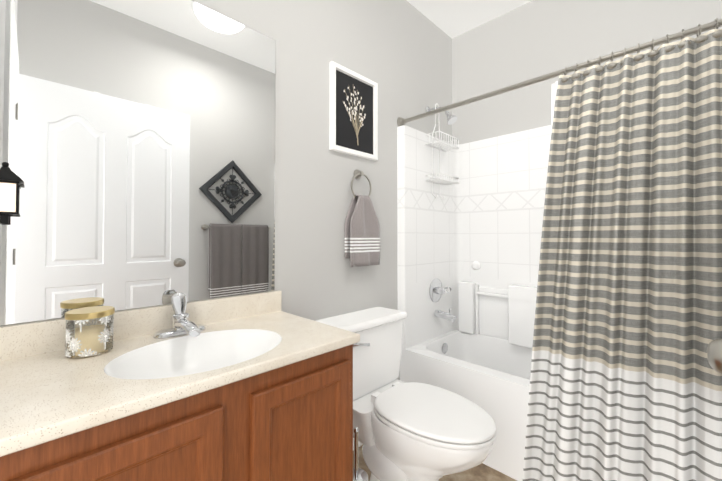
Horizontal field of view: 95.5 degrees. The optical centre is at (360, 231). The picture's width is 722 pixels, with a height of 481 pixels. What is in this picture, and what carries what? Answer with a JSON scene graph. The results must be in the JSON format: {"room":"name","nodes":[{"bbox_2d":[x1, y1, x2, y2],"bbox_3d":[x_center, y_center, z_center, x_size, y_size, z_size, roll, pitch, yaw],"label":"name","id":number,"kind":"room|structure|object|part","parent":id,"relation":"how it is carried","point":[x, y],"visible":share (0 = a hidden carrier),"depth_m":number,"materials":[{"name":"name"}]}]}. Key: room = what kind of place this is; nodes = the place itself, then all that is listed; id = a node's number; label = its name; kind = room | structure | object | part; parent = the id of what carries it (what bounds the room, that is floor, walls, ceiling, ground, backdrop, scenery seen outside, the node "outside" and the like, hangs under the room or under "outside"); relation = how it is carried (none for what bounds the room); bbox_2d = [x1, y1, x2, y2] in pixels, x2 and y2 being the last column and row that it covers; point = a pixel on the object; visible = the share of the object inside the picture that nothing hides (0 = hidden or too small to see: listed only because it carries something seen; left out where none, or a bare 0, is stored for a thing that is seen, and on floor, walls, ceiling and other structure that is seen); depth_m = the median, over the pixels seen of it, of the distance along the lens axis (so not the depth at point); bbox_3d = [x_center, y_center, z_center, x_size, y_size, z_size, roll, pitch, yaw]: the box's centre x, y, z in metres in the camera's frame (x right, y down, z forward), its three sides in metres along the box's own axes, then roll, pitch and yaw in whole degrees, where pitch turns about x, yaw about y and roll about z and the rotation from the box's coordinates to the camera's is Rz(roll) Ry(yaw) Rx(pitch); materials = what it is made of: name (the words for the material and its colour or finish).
{"room":"bathroom","nodes":[
{"label":"bathroom","id":0,"kind":"room"},
{"bbox_2d":[1,0,451,379],"bbox_3d":[-0.636,-0.188,1.293,0.120,2.720,3.960,-1,-1,45],"label":"wall","id":1,"kind":"structure","parent":0,"point":[399,52],"depth_m":1.70,"materials":[{"name":"grey paint"}]},
{"bbox_2d":[0,0,275,325],"bbox_3d":[-0.677,-0.304,1.164,0.005,1.114,0.832,-1,-1,45],"label":"mirror","id":2,"kind":"object","parent":1,"relation":"attached to","point":[137,145],"visible":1,"depth_m":1.08,"materials":[{"name":"clear glass"}]},
{"bbox_2d":[329,61,377,160],"bbox_3d":[-0.031,-0.647,1.806,0.023,0.455,0.350,-1,-1,45],"label":"picture frame","id":3,"kind":"object","parent":1,"relation":"attached to","point":[353,113],"visible":1,"depth_m":1.79,"materials":[{"name":"white"}]},
{"bbox_2d":[353,438,362,450],"bbox_3d":[-0.062,1.137,1.752,0.013,0.085,0.833,-1,-1,45],"label":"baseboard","id":4,"kind":"structure","parent":1,"relation":"attached to","point":[359,443],"depth_m":1.78,"materials":[{"name":"white"}]},
{"bbox_2d":[344,170,379,266],"bbox_3d":[0.012,-0.081,1.800,0.080,0.533,0.221,-1,-1,45],"label":"towel ring","id":5,"kind":"object","parent":1,"relation":"attached to","point":[361,236],"visible":1,"depth_m":1.76,"materials":[{"name":"grey fabric"}]},
{"bbox_2d":[397,19,721,125],"bbox_3d":[0.784,-0.712,1.581,1.498,0.068,0.068,-1,-1,45],"label":"shower rod","id":6,"kind":"object","parent":1,"relation":"attached to","point":[401,121],"visible":0.85,"depth_m":1.44,"materials":[{"name":"silver metal"}]},
{"bbox_2d":[523,18,721,480],"bbox_3d":[1.021,0.202,1.319,0.633,1.871,0.273,-1,-1,45],"label":"shower curtain","id":7,"kind":"object","parent":6,"relation":"hanging from","point":[625,381],"visible":1,"depth_m":1.23,"materials":[{"name":"fabric"}]},
{"bbox_2d":[353,444,516,480],"bbox_3d":[-0.062,1.192,0.698,1.740,0.060,3.960,-1,-1,45],"label":"floor","id":8,"kind":"structure","parent":0,"point":[482,472],"depth_m":1.59,"materials":[{"name":"tile"}]},
{"bbox_2d":[0,290,359,480],"bbox_3d":[-0.487,0.688,0.976,0.513,0.957,0.858,-1,-1,45],"label":"bathroom vanity","id":9,"kind":"object","parent":8,"relation":"on","point":[254,387],"visible":0.98,"depth_m":0.85,"materials":[{"name":"brown wood"}]},
{"bbox_2d":[65,306,114,358],"bbox_3d":[-0.763,0.280,0.924,0.109,0.121,0.109,-1,-1,45],"label":"candle jar","id":10,"kind":"object","parent":9,"relation":"on","point":[89,341],"visible":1,"depth_m":0.89,"materials":[{"name":"clear glass"}]},
{"bbox_3d":[-0.763,0.227,0.925,0.109,0.016,0.109,-1,-1,45],"label":"lid","id":11,"kind":"part","parent":10,"relation":"part of","materials":[{"name":"gold metal"}]},
{"bbox_3d":[-0.460,0.727,0.661,0.020,0.618,0.355,-1,-1,45],"label":"door","id":12,"kind":"part","parent":9,"relation":"part of","materials":[{"name":"brown wood"}]},
{"bbox_2d":[153,293,205,338],"bbox_3d":[-0.570,0.277,1.071,0.172,0.132,0.160,-1,-1,45],"label":"faucet","id":13,"kind":"object","parent":9,"relation":"on","point":[182,327],"depth_m":1.09,"materials":[{"name":"silver metal"}]},
{"bbox_3d":[-0.160,0.732,0.962,0.020,0.618,0.344,-1,-1,45],"label":"door","id":14,"kind":"part","parent":9,"relation":"part of","materials":[{"name":"brown wood"}]},
{"bbox_2d":[353,427,367,480],"bbox_3d":[-0.018,0.957,1.243,0.090,0.426,0.090,-1,-1,45],"label":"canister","id":15,"kind":"object","parent":8,"relation":"on","point":[359,474],"visible":0.92,"depth_m":1.24,"materials":[{"name":"silver metal"}]},
{"bbox_2d":[316,307,495,480],"bbox_3d":[0.208,0.800,1.480,0.783,0.750,0.486,-1,-1,45],"label":"toilet","id":16,"kind":"object","parent":8,"relation":"on","point":[412,431],"visible":0.98,"depth_m":1.40,"materials":[{"name":"white ceramic"}]},
{"bbox_3d":[0.000,0.514,1.503,0.033,0.036,0.091,-1,-1,45],"label":"lever","id":17,"kind":"part","parent":16,"relation":"part of","materials":[{"name":"silver metal"}]},
{"bbox_3d":[0.010,0.624,1.680,0.206,0.324,0.456,-1,-1,45],"label":"tank","id":18,"kind":"part","parent":16,"relation":"part of","materials":[{"name":"white ceramic"}]},
{"bbox_3d":[0.300,0.758,1.389,0.525,0.048,0.380,-1,-1,45],"label":"seat","id":19,"kind":"part","parent":16,"relation":"part of","materials":[{"name":"white plastic"}]},
{"bbox_2d":[397,103,550,480],"bbox_3d":[1.003,0.138,1.788,1.496,2.083,0.692,-1,-1,45],"label":"bathtub","id":20,"kind":"object","parent":8,"relation":"on","point":[469,223],"visible":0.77,"depth_m":2.18,"materials":[{"name":"white tile"}]},
{"bbox_3d":[0.573,0.557,2.218,0.145,0.087,0.054,-1,-1,45],"label":"spout","id":21,"kind":"part","parent":20,"relation":"part of","materials":[{"name":"silver metal"}]},
{"bbox_2d":[407,0,532,37],"bbox_3d":[-0.062,-1.588,0.745,1.740,0.060,3.960,-1,-1,45],"label":"ceiling","id":22,"kind":"structure","parent":0,"point":[452,18],"depth_m":2.28,"materials":[{"name":"white paint"}]},
{"bbox_2d":[452,0,721,143],"bbox_3d":[1.292,-0.175,2.082,1.740,2.720,0.120,-1,-1,45],"label":"wall","id":23,"kind":"structure","parent":0,"point":[531,40],"depth_m":2.15,"materials":[{"name":"grey paint"}]},
{"bbox_3d":[-0.486,-0.205,0.296,1.500,2.720,0.120,-1,-1,45],"label":"wall","id":24,"kind":"structure","parent":0,"visible":0},
{"bbox_2d":[0,162,23,223],"bbox_3d":[-0.924,-0.101,0.851,0.068,0.161,0.068,-1,-1,45],"label":"sconce","id":25,"kind":"object","parent":24,"relation":"attached to","point":[11,181],"visible":0.96,"depth_m":0.84,"materials":[{"name":"black metal"}]},
{"bbox_3d":[-0.924,-0.088,0.851,0.042,0.073,0.042,-1,-1,45],"label":"glass","id":26,"kind":"part","parent":25,"relation":"part of","materials":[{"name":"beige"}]},
{"bbox_3d":[0.350,0.107,0.199,0.035,2.068,0.905,-1,-1,45],"label":"door","id":27,"kind":"structure","parent":24,"relation":"in","visible":0},
{"bbox_2d":[707,338,721,373],"bbox_3d":[0.633,0.196,0.482,0.172,0.068,0.106,-1,-1,45],"label":"door knob","id":28,"kind":"object","parent":27,"relation":"attached to","point":[714,352],"visible":1,"depth_m":0.51,"materials":[{"name":"silver metal"}]}
]}

